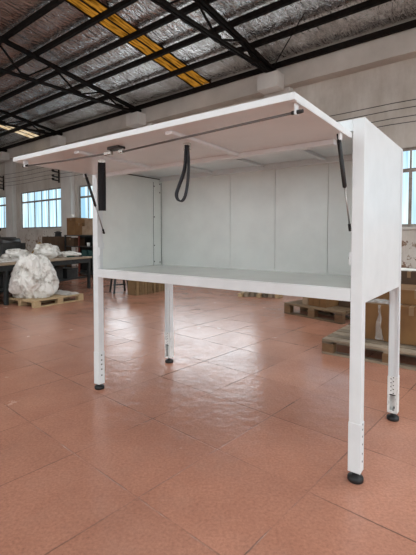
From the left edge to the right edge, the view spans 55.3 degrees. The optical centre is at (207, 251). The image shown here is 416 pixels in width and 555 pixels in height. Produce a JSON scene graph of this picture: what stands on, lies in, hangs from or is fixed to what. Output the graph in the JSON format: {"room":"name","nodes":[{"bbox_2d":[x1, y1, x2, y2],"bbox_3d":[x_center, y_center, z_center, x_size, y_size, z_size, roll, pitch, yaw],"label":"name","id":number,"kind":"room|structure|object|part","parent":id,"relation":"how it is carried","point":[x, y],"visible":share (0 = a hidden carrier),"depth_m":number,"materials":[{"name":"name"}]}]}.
{"room":"warehouse","nodes":[
{"label":"warehouse","id":0,"kind":"room"},
{"bbox_2d":[0,266,415,554],"bbox_3d":[-7.039,1.191,8.051,39.600,0.200,18.630,2,3,39],"label":"floor","id":1,"kind":"structure","parent":0,"point":[237,444],"depth_m":2.78,"materials":[{"name":"tile"}]},
{"bbox_2d":[0,228,25,255],"bbox_3d":[-6.995,0.026,13.766,1.250,1.688,0.950,2,3,39],"label":"machine","id":2,"kind":"object","parent":1,"relation":"on","point":[6,243],"visible":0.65,"depth_m":13.40,"materials":[{"name":"black paint"}]},
{"bbox_3d":[-6.740,-0.320,13.502,0.300,0.300,0.620,2,3,39],"label":"motor","id":3,"kind":"part","parent":2,"relation":"part of","materials":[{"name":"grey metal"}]},
{"bbox_2d":[0,256,91,304],"bbox_3d":[-4.535,0.631,8.819,1.380,0.860,4.700,1,2,18],"label":"work table","id":4,"kind":"object","parent":1,"relation":"on","point":[5,267],"visible":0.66,"depth_m":9.62,"materials":[{"name":"brown wood"}]},
{"bbox_2d":[0,272,10,288],"bbox_3d":[-4.505,0.616,8.677,0.536,0.300,0.562,1,2,18],"label":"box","id":5,"kind":"object","parent":4,"relation":"on","point":[1,273],"visible":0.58,"depth_m":8.40,"materials":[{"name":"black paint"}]},
{"bbox_3d":[-4.116,0.739,8.091,0.070,0.700,0.070,1,2,18],"label":"leg","id":6,"kind":"part","parent":4,"relation":"part of","materials":[{"name":"grey paint"}]},
{"bbox_2d":[0,257,18,262],"bbox_3d":[-4.536,0.164,8.737,0.843,0.076,1.079,1,2,18],"label":"plastic sheet","id":7,"kind":"object","parent":4,"relation":"on","point":[2,259],"visible":0.72,"depth_m":8.57,"materials":[{"name":"white plastic"}]},
{"bbox_2d":[0,249,30,258],"bbox_3d":[-4.648,0.044,9.620,0.633,0.249,0.547,0,2,0],"label":"plastic bag","id":8,"kind":"object","parent":4,"relation":"on","point":[10,253],"visible":0.73,"depth_m":9.43,"materials":[{"name":"white plastic"}]},
{"bbox_2d":[33,243,60,257],"bbox_3d":[-4.037,-0.030,9.920,0.641,0.375,0.575,0,2,0],"label":"plastic bag","id":9,"kind":"object","parent":4,"relation":"on","point":[48,250],"visible":0.78,"depth_m":9.74,"materials":[{"name":"white plastic"}]},
{"bbox_2d":[53,266,62,279],"bbox_3d":[-4.063,0.548,10.030,0.536,0.330,0.612,1,2,18],"label":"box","id":10,"kind":"object","parent":4,"relation":"on","point":[59,269],"visible":0.27,"depth_m":10.12,"materials":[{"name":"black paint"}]},
{"bbox_3d":[-4.074,0.416,10.028,0.512,0.066,0.612,1,2,18],"label":"lid","id":11,"kind":"part","parent":10,"relation":"part of","materials":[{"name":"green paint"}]},
{"bbox_2d":[63,267,77,278],"bbox_3d":[-3.869,0.560,10.625,0.636,0.260,0.462,1,2,18],"label":"box","id":12,"kind":"object","parent":4,"relation":"on","point":[68,272],"visible":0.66,"depth_m":10.46,"materials":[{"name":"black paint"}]},
{"bbox_3d":[-3.881,0.456,10.625,0.612,0.052,0.462,1,2,18],"label":"lid","id":13,"kind":"part","parent":12,"relation":"part of","materials":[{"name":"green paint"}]},
{"bbox_2d":[59,251,81,256],"bbox_3d":[-3.730,0.051,10.680,0.622,0.154,0.561,0,2,0],"label":"plastic bag","id":14,"kind":"object","parent":4,"relation":"on","point":[64,253],"visible":0.77,"depth_m":10.51,"materials":[{"name":"white plastic"}]},
{"bbox_3d":[-3.238,0.636,10.780,0.070,0.700,0.070,1,2,18],"label":"leg","id":15,"kind":"part","parent":4,"relation":"part of","materials":[{"name":"grey paint"}]},
{"bbox_2d":[9,293,83,307],"bbox_3d":[-3.487,1.002,8.518,1.000,0.141,1.200,1,3,32],"label":"wooden pallet","id":16,"kind":"object","parent":1,"relation":"on","point":[36,303],"visible":0.62,"depth_m":8.19,"materials":[{"name":"brown wood"}]},
{"bbox_2d":[8,253,58,298],"bbox_3d":[-3.640,0.482,8.323,0.904,0.913,0.819,0,2,0],"label":"plastic bundle","id":17,"kind":"object","parent":16,"relation":"on","point":[32,276],"visible":1,"depth_m":8.07,"materials":[{"name":"white plastic"}]},
{"bbox_2d":[55,290,79,295],"bbox_3d":[-3.270,0.890,8.829,0.843,0.056,0.364,1,3,32],"label":"plastic sheet","id":18,"kind":"object","parent":16,"relation":"on","point":[59,292],"visible":0.67,"depth_m":8.69,"materials":[{"name":"white plastic"}]},
{"bbox_2d":[42,237,71,266],"bbox_3d":[-5.835,0.112,15.282,1.240,1.400,0.540,2,3,39],"label":"cabinet","id":19,"kind":"object","parent":1,"relation":"on","point":[57,241],"visible":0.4,"depth_m":14.91,"materials":[{"name":"brown wood"}]},
{"bbox_3d":[-6.222,0.082,15.286,0.590,1.260,0.018,2,3,39],"label":"door","id":20,"kind":"part","parent":19,"relation":"part of","materials":[{"name":"brown wood"}]},
{"bbox_3d":[-5.747,0.096,14.904,0.590,1.260,0.018,2,3,39],"label":"door","id":21,"kind":"part","parent":19,"relation":"part of","materials":[{"name":"brown wood"}]},
{"bbox_2d":[54,231,61,236],"bbox_3d":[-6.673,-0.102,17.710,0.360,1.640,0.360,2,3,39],"label":"box","id":22,"kind":"object","parent":19,"relation":"on","point":[57,233],"visible":0.31,"depth_m":17.57,"materials":[{"name":"plastic"}]},
{"bbox_2d":[64,235,92,275],"bbox_3d":[-4.371,0.118,14.333,1.960,1.460,0.680,2,3,42],"label":"storage rack","id":23,"kind":"object","parent":1,"relation":"on","point":[82,267],"visible":0.3,"depth_m":14.70,"materials":[{"name":"black metal"}]},
{"bbox_2d":[67,238,84,245],"bbox_3d":[-4.899,-0.375,14.698,0.500,0.306,0.453,2,3,42],"label":"cardboard box","id":24,"kind":"object","parent":23,"relation":"on","point":[70,241],"visible":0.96,"depth_m":14.53,"materials":[{"name":"brown cardboard"}]},
{"bbox_2d":[67,218,86,234],"bbox_3d":[-4.840,-0.936,14.697,0.620,0.626,0.503,2,3,42],"label":"cardboard box","id":25,"kind":"object","parent":23,"relation":"on","point":[71,222],"visible":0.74,"depth_m":14.48,"materials":[{"name":"brown cardboard"}]},
{"bbox_2d":[64,246,92,247],"bbox_3d":[-4.377,-0.189,14.313,1.960,0.035,0.660,2,3,42],"label":"shelf","id":26,"kind":"object","parent":23,"relation":"attached to","point":[64,246],"depth_m":14.07,"materials":[{"name":"green paint"}]},
{"bbox_2d":[76,223,84,234],"bbox_3d":[-4.430,-0.822,14.336,0.420,0.426,0.503,2,3,42],"label":"cardboard box","id":27,"kind":"object","parent":23,"relation":"on","point":[78,225],"visible":0.5,"depth_m":14.13,"materials":[{"name":"brown cardboard"}]},
{"bbox_2d":[81,250,87,255],"bbox_3d":[-4.186,0.068,14.118,0.376,0.265,0.512,2,3,42],"label":"storage bin","id":28,"kind":"object","parent":23,"relation":"on","point":[83,252],"visible":0.33,"depth_m":13.92,"materials":[{"name":"teal plastic"}]},
{"bbox_2d":[78,270,92,274],"bbox_3d":[-4.377,0.731,14.349,1.960,0.035,0.660,2,3,42],"label":"shelf","id":29,"kind":"object","parent":23,"relation":"attached to","point":[79,271],"depth_m":14.11,"materials":[{"name":"green paint"}]},
{"bbox_2d":[82,226,92,234],"bbox_3d":[-3.994,-0.746,13.910,0.720,0.306,0.503,2,3,42],"label":"cardboard box","id":30,"kind":"object","parent":23,"relation":"on","point":[86,230],"visible":0.38,"depth_m":13.73,"materials":[{"name":"brown cardboard"}]},
{"bbox_2d":[85,218,92,225],"bbox_3d":[-3.989,-1.034,13.935,0.600,0.266,0.403,2,3,42],"label":"cardboard box","id":31,"kind":"object","parent":30,"relation":"on","point":[89,221],"visible":0.32,"depth_m":13.78,"materials":[{"name":"brown cardboard"}]},
{"bbox_2d":[88,250,92,257],"bbox_3d":[-3.850,0.080,13.818,0.376,0.265,0.512,2,3,42],"label":"storage bin","id":32,"kind":"object","parent":23,"relation":"on","point":[90,252],"visible":0.13,"depth_m":13.66,"materials":[{"name":"teal plastic"}]},
{"bbox_2d":[109,279,127,293],"bbox_3d":[-2.220,0.785,9.958,0.420,0.475,0.420,-1,3,-29],"label":"wooden stool","id":33,"kind":"object","parent":1,"relation":"on","point":[114,284],"visible":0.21,"depth_m":9.98,"materials":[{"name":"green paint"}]},
{"bbox_3d":[-2.286,0.811,9.735,0.057,0.439,0.127,1,2,16],"label":"leg","id":34,"kind":"part","parent":33,"relation":"part of","materials":[{"name":"brown wood"}]},
{"bbox_2d":[128,280,151,295],"bbox_3d":[-1.649,0.718,9.681,0.300,0.620,0.560,1,3,34],"label":"crate","id":35,"kind":"object","parent":1,"relation":"on","point":[136,288],"visible":0.53,"depth_m":9.50,"materials":[{"name":"brown wood"}]},
{"bbox_2d":[152,282,164,292],"bbox_3d":[-1.315,0.699,10.179,0.300,0.620,0.560,1,3,34],"label":"crate","id":36,"kind":"object","parent":1,"relation":"on","point":[156,287],"visible":0.27,"depth_m":9.99,"materials":[{"name":"brown wood"}]},
{"bbox_2d":[13,92,402,484],"bbox_3d":[-0.015,0.259,3.017,2.396,2.050,1.780,2,3,37],"label":"storage cabinet","id":37,"kind":"object","parent":1,"relation":"on","point":[277,195],"visible":1,"depth_m":3.08,"materials":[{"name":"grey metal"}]},
{"bbox_3d":[-0.988,-0.620,2.700,0.809,0.016,0.012,1,3,31],"label":"lock rod","id":38,"kind":"part","parent":37,"relation":"part of","materials":[{"name":"grey metal"}]},
{"bbox_3d":[-1.001,0.086,3.618,0.066,1.750,0.062,2,3,37],"label":"post","id":39,"kind":"part","parent":37,"relation":"part of","materials":[{"name":"white metal"}]},
{"bbox_3d":[-0.745,-0.759,3.924,0.012,0.009,0.810,2,3,37],"label":"rail","id":40,"kind":"part","parent":37,"relation":"part of","materials":[{"name":"grey metal"}]},
{"bbox_3d":[-0.432,0.067,4.379,0.066,1.730,0.062,2,3,37],"label":"leg","id":41,"kind":"part","parent":37,"relation":"part of","materials":[{"name":"white metal"}]},
{"bbox_3d":[-0.121,-0.605,2.282,0.048,0.044,0.006,1,2,22],"label":"strap plate","id":42,"kind":"part","parent":37,"relation":"part of","materials":[{"name":"black metal"}]},
{"bbox_3d":[-0.138,-0.308,4.026,0.884,0.935,0.028,2,3,37],"label":"panel","id":43,"kind":"part","parent":37,"relation":"part of","materials":[{"name":"white metal"}]},
{"bbox_3d":[-0.080,-0.597,2.041,1.173,0.012,0.017,2,3,41],"label":"lock rod","id":44,"kind":"part","parent":37,"relation":"part of","materials":[{"name":"grey metal"}]},
{"bbox_2d":[106,265,350,287],"bbox_3d":[0.180,0.191,3.275,2.314,0.026,0.880,2,3,37],"label":"countertop","id":45,"kind":"structure","parent":37,"relation":"on","point":[342,281],"depth_m":3.10,"materials":[{"name":"white laminate"}]},
{"bbox_3d":[0.207,-0.765,3.275,2.366,0.021,1.004,2,3,37],"label":"roof panel","id":46,"kind":"part","parent":37,"relation":"part of","materials":[{"name":"white metal"}]},
{"bbox_3d":[0.405,-0.292,3.619,0.467,0.935,0.028,2,3,37],"label":"panel","id":47,"kind":"part","parent":37,"relation":"part of","materials":[{"name":"white metal"}]},
{"bbox_3d":[0.416,-0.744,3.555,2.314,0.043,0.040,2,3,37],"label":"rail","id":48,"kind":"part","parent":37,"relation":"part of","materials":[{"name":"white metal"}]},
{"bbox_3d":[0.372,-0.581,1.652,0.050,0.018,0.018,2,3,37],"label":"rod","id":49,"kind":"part","parent":37,"relation":"part of","materials":[{"name":"metal"}]},
{"bbox_3d":[0.782,-0.281,3.338,0.467,0.935,0.028,2,3,37],"label":"panel","id":50,"kind":"part","parent":37,"relation":"part of","materials":[{"name":"white metal"}]},
{"bbox_3d":[1.167,-0.270,3.051,0.488,0.935,0.028,2,3,37],"label":"panel","id":51,"kind":"part","parent":37,"relation":"part of","materials":[{"name":"white metal"}]},
{"bbox_3d":[0.780,-0.253,2.225,0.008,0.220,0.096,2,3,38],"label":"piston rod","id":52,"kind":"part","parent":37,"relation":"part of","materials":[{"name":"silver metal"}]},
{"bbox_3d":[0.847,0.139,2.237,0.066,1.750,0.062,2,3,37],"label":"post","id":53,"kind":"part","parent":37,"relation":"part of","materials":[{"name":"white metal"}]},
{"bbox_3d":[1.161,-0.238,2.614,0.028,1.024,0.937,2,3,37],"label":"panel","id":54,"kind":"part","parent":37,"relation":"part of","materials":[{"name":"white metal"}]},
{"bbox_3d":[1.398,1.012,3.008,0.042,0.135,0.004,2,3,37],"label":"adjusting plate","id":55,"kind":"part","parent":37,"relation":"part of","materials":[{"name":"white metal"}]},
{"bbox_3d":[1.416,0.120,2.998,0.066,1.730,0.062,2,3,37],"label":"leg","id":56,"kind":"part","parent":37,"relation":"part of","materials":[{"name":"white metal"}]},
{"bbox_2d":[250,292,257,296],"bbox_3d":[1.076,0.979,9.335,0.100,0.125,0.280,1,2,28],"label":"wood offcut","id":57,"kind":"object","parent":1,"relation":"on","point":[252,294],"visible":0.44,"depth_m":9.22,"materials":[{"name":"beige wood"}]},
{"bbox_2d":[284,300,349,324],"bbox_3d":[2.153,1.029,7.088,1.000,0.198,1.200,-2,3,-38],"label":"wooden pallet","id":58,"kind":"object","parent":1,"relation":"on","point":[340,312],"visible":0.46,"depth_m":6.76,"materials":[{"name":"brown wood"}]},
{"bbox_2d":[302,297,307,304],"bbox_3d":[2.026,0.670,7.238,0.800,0.504,0.115,-2,3,-38],"label":"cardboard box","id":59,"kind":"object","parent":58,"relation":"on","point":[304,299],"visible":0.14,"depth_m":6.99,"materials":[{"name":"brown cardboard"}]},
{"bbox_2d":[308,298,313,305],"bbox_3d":[2.107,0.663,7.146,0.800,0.524,0.115,-2,3,-38],"label":"cardboard box","id":60,"kind":"object","parent":58,"relation":"on","point":[310,300],"visible":0.16,"depth_m":6.90,"materials":[{"name":"brown cardboard"}]},
{"bbox_2d":[314,298,319,306],"bbox_3d":[2.177,0.657,7.043,0.800,0.544,0.115,-2,3,-38],"label":"cardboard box","id":61,"kind":"object","parent":58,"relation":"on","point":[316,300],"visible":0.16,"depth_m":6.79,"materials":[{"name":"brown cardboard"}]},
{"bbox_2d":[320,299,338,307],"bbox_3d":[2.259,0.681,6.952,0.800,0.504,0.115,-2,3,-38],"label":"cardboard box","id":62,"kind":"object","parent":58,"relation":"on","point":[325,303],"visible":0.21,"depth_m":6.74,"materials":[{"name":"brown cardboard"}]},
{"bbox_2d":[339,301,350,307],"bbox_3d":[2.562,0.703,6.875,0.503,0.466,0.340,-2,3,-38],"label":"cardboard box","id":63,"kind":"object","parent":58,"relation":"on","point":[341,303],"visible":0.06,"depth_m":6.77,"materials":[{"name":"brown cardboard"}]},
{"bbox_2d":[322,324,415,370],"bbox_3d":[2.295,1.126,4.734,1.500,0.184,1.100,2,3,38],"label":"wooden pallet","id":64,"kind":"object","parent":1,"relation":"on","point":[341,336],"visible":0.55,"depth_m":4.61,"materials":[{"name":"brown wood"}]},
{"bbox_2d":[365,300,415,345],"bbox_3d":[2.503,0.820,4.738,1.050,0.426,0.783,2,3,38],"label":"cardboard box","id":65,"kind":"object","parent":64,"relation":"on","point":[376,313],"visible":0.51,"depth_m":4.60,"materials":[{"name":"brown cardboard"}]},
{"bbox_2d":[372,284,415,304],"bbox_3d":[2.566,0.519,4.766,0.980,0.170,0.603,2,3,38],"label":"cardboard box","id":66,"kind":"object","parent":65,"relation":"on","point":[408,292],"visible":0.46,"depth_m":4.63,"materials":[{"name":"brown cardboard"}]},
{"bbox_3d":[3.331,1.083,6.425,1.200,0.142,1.000,2,3,38],"label":"wooden pallet","id":67,"kind":"object","parent":1,"relation":"on","visible":0},
{"bbox_2d":[401,267,415,284],"bbox_3d":[3.306,0.649,6.377,1.100,0.726,0.803,2,3,38],"label":"cardboard box","id":68,"kind":"object","parent":67,"relation":"on","point":[407,277],"visible":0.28,"depth_m":6.05,"materials":[{"name":"brown cardboard"}]},
{"bbox_2d":[401,268,415,270],"bbox_3d":[3.115,0.271,6.316,0.527,0.033,0.313,1,2,26],"label":"paper sheet","id":69,"kind":"object","parent":68,"relation":"on","point":[402,269],"visible":0.44,"depth_m":6.18,"materials":[{"name":"white paper"}]},
{"bbox_2d":[0,0,415,147],"bbox_3d":[-7.017,-5.975,7.803,39.001,1.410,18.701,2,3,39],"label":"ceiling","id":70,"kind":"structure","parent":0,"point":[63,18],"depth_m":11.12,"materials":[{"name":"silver metal"}]},
{"bbox_2d":[0,125,39,137],"bbox_3d":[-10.945,-6.267,17.510,0.950,1.067,6.905,2,3,39],"label":"strip","id":71,"kind":"object","parent":70,"relation":"attached to","point":[22,132],"visible":0.7,"depth_m":19.71,"materials":[{"name":"paint"}]},
{"bbox_2d":[65,0,210,87],"bbox_3d":[-2.358,-6.001,10.600,0.760,1.067,6.905,2,3,39],"label":"strip","id":72,"kind":"object","parent":70,"relation":"attached to","point":[115,23],"visible":0.79,"depth_m":11.06,"materials":[{"name":"paint"}]},
{"bbox_2d":[0,57,415,267],"bbox_3d":[-1.306,-2.481,15.034,39.000,6.600,0.352,2,3,39],"label":"wall","id":73,"kind":"structure","parent":0,"point":[393,82],"depth_m":10.47,"materials":[{"name":"white paint"}]},
{"bbox_2d":[0,196,5,229],"bbox_3d":[-13.229,-2.339,24.475,4.360,2.010,0.180,2,3,39],"label":"window","id":74,"kind":"structure","parent":73,"relation":"in","point":[2,198],"depth_m":23.76,"materials":[{"name":"glass"}]},
{"bbox_2d":[0,152,16,237],"bbox_3d":[-11.409,-2.497,22.462,0.910,6.060,0.800,2,3,39],"label":"column","id":75,"kind":"structure","parent":73,"relation":"attached to","point":[10,166],"depth_m":22.45,"materials":[{"name":"concrete"}]},
{"bbox_3d":[-13.873,-6.109,19.063,0.260,1.422,8.246,2,3,39],"label":"roof truss","id":76,"kind":"object","parent":75,"relation":"on","visible":0},
{"bbox_2d":[0,0,137,76],"bbox_3d":[-4.234,-5.990,11.261,38.900,0.155,0.096,2,3,39],"label":"beam","id":77,"kind":"structure","parent":76,"relation":"on","point":[122,4],"depth_m":10.67,"materials":[{"name":"metal"}]},
{"bbox_2d":[0,0,216,101],"bbox_3d":[-3.638,-5.877,12.005,38.900,0.155,0.096,2,3,39],"label":"beam","id":78,"kind":"structure","parent":76,"relation":"on","point":[192,7],"depth_m":11.21,"materials":[{"name":"metal"}]},
{"bbox_2d":[0,0,299,120],"bbox_3d":[-3.042,-5.763,12.750,38.900,0.155,0.096,2,3,39],"label":"beam","id":79,"kind":"structure","parent":76,"relation":"on","point":[276,5],"depth_m":11.24,"materials":[{"name":"metal"}]},
{"bbox_2d":[0,0,391,136],"bbox_3d":[-2.415,-5.643,13.534,38.900,0.155,0.096,2,3,39],"label":"beam","id":80,"kind":"structure","parent":76,"relation":"on","point":[365,5],"depth_m":11.19,"materials":[{"name":"metal"}]},
{"bbox_2d":[273,13,304,66],"bbox_3d":[2.041,-5.383,10.226,0.028,0.358,2.130,0,2,-10],"label":"rod","id":81,"kind":"object","parent":80,"relation":"attached to","point":[304,13],"visible":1,"depth_m":10.04,"materials":[{"name":"paint"}]},
{"bbox_2d":[2,19,415,148],"bbox_3d":[-1.694,-5.505,14.436,38.900,0.155,0.096,2,3,39],"label":"beam","id":82,"kind":"structure","parent":76,"relation":"on","point":[411,24],"depth_m":11.99,"materials":[{"name":"metal"}]},
{"bbox_2d":[19,187,60,229],"bbox_3d":[-8.790,-2.211,20.902,4.460,2.090,0.180,2,3,39],"label":"window","id":83,"kind":"structure","parent":73,"relation":"in","point":[41,209],"depth_m":20.91,"materials":[{"name":"glass"}]},
{"bbox_3d":[-8.812,-1.201,20.914,4.460,0.070,0.110,2,3,39],"label":"sill","id":84,"kind":"part","parent":83,"relation":"part of","materials":[{"name":"concrete"}]},
{"bbox_2d":[50,135,75,265],"bbox_3d":[-6.888,-2.356,18.824,0.860,6.060,0.800,2,3,39],"label":"column","id":85,"kind":"structure","parent":73,"relation":"attached to","point":[67,183],"depth_m":18.82,"materials":[{"name":"paint"}]},
{"bbox_2d":[0,109,62,135],"bbox_3d":[-9.473,-5.973,15.521,0.260,1.422,8.246,2,3,39],"label":"roof truss","id":86,"kind":"object","parent":85,"relation":"on","point":[4,123],"visible":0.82,"depth_m":17.46,"materials":[{"name":"metal"}]},
{"bbox_2d":[51,169,59,182],"bbox_3d":[-7.326,-3.722,19.073,0.150,0.770,0.401,2,3,39],"label":"bracket","id":87,"kind":"object","parent":85,"relation":"attached to","point":[52,170],"visible":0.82,"depth_m":19.10,"materials":[{"name":"metal"}]},
{"bbox_2d":[79,184,92,217],"bbox_3d":[-4.475,-2.057,17.430,4.280,1.990,0.181,2,3,39],"label":"window","id":88,"kind":"structure","parent":73,"relation":"in","point":[85,200],"depth_m":18.46,"materials":[{"name":"glass"}]},
{"bbox_2d":[126,111,153,127],"bbox_3d":[-2.589,-2.223,15.364,0.860,6.060,0.800,2,3,39],"label":"column","id":89,"kind":"structure","parent":73,"relation":"attached to","point":[137,119],"depth_m":14.99,"materials":[{"name":"concrete"}]},
{"bbox_2d":[0,36,141,112],"bbox_3d":[-5.189,-5.840,12.074,0.260,1.422,8.246,2,3,39],"label":"roof truss","id":90,"kind":"object","parent":89,"relation":"on","point":[131,108],"visible":0.85,"depth_m":12.67,"materials":[{"name":"metal"}]},
{"bbox_2d":[0,19,415,162],"bbox_3d":[-1.529,-5.298,14.649,39.000,0.780,0.361,2,3,39],"label":"beam","id":91,"kind":"structure","parent":73,"relation":"attached to","point":[400,46],"depth_m":12.09,"materials":[{"name":"concrete"}]},
{"bbox_2d":[257,70,292,98],"bbox_3d":[1.928,-2.083,11.729,0.860,6.060,0.800,2,3,39],"label":"concrete column","id":92,"kind":"structure","parent":73,"relation":"attached to","point":[270,84],"depth_m":11.38,"materials":[{"name":"concrete"}]},
{"bbox_2d":[150,0,276,72],"bbox_3d":[-0.633,-5.699,8.408,0.260,1.422,8.246,2,3,39],"label":"roof truss","id":93,"kind":"object","parent":92,"relation":"on","point":[255,58],"visible":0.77,"depth_m":9.54,"materials":[{"name":"metal"}]},
{"bbox_2d":[0,0,65,43],"bbox_3d":[-4.811,-6.101,10.539,38.900,0.155,0.096,2,3,39],"label":"beam","id":94,"kind":"structure","parent":93,"relation":"on","point":[51,5],"depth_m":10.30,"materials":[{"name":"metal"}]},
{"bbox_2d":[402,147,415,229],"bbox_3d":[4.450,-1.578,10.255,4.360,2.025,0.180,2,3,39],"label":"window","id":95,"kind":"structure","parent":73,"relation":"in","point":[409,154],"depth_m":9.85,"materials":[{"name":"glass"}]},
{"bbox_3d":[4.428,-0.601,10.266,4.360,0.070,0.110,2,3,39],"label":"sill","id":96,"kind":"part","parent":95,"relation":"part of","materials":[{"name":"concrete"}]},
{"bbox_3d":[-11.898,-3.964,22.748,0.150,0.850,0.401,2,3,39],"label":"bracket","id":97,"kind":"object","parent":73,"relation":"attached to","visible":0},
{"bbox_2d":[0,121,414,186],"bbox_3d":[-1.730,-3.311,14.476,27.001,0.234,0.018,2,3,39],"label":"cable","id":98,"kind":"object","parent":97,"relation":"attached to","point":[410,121],"visible":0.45,"depth_m":17.57,"materials":[{"name":"black plastic"}]},
{"bbox_2d":[4,115,414,182],"bbox_3d":[-1.730,-3.480,14.469,27.001,0.294,0.018,2,3,39],"label":"cable","id":99,"kind":"object","parent":97,"relation":"attached to","point":[410,115],"visible":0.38,"depth_m":9.70,"materials":[{"name":"black plastic"}]},
{"bbox_2d":[5,99,415,174],"bbox_3d":[-1.730,-3.880,14.454,27.001,0.374,0.018,2,3,39],"label":"cable","id":100,"kind":"object","parent":97,"relation":"attached to","point":[412,99],"visible":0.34,"depth_m":9.93,"materials":[{"name":"black plastic"}]},
{"bbox_2d":[6,106,415,178],"bbox_3d":[-1.730,-3.685,14.461,27.001,0.304,0.018,2,3,39],"label":"cable","id":101,"kind":"object","parent":97,"relation":"attached to","point":[412,106],"visible":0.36,"depth_m":9.89,"materials":[{"name":"black plastic"}]}
]}

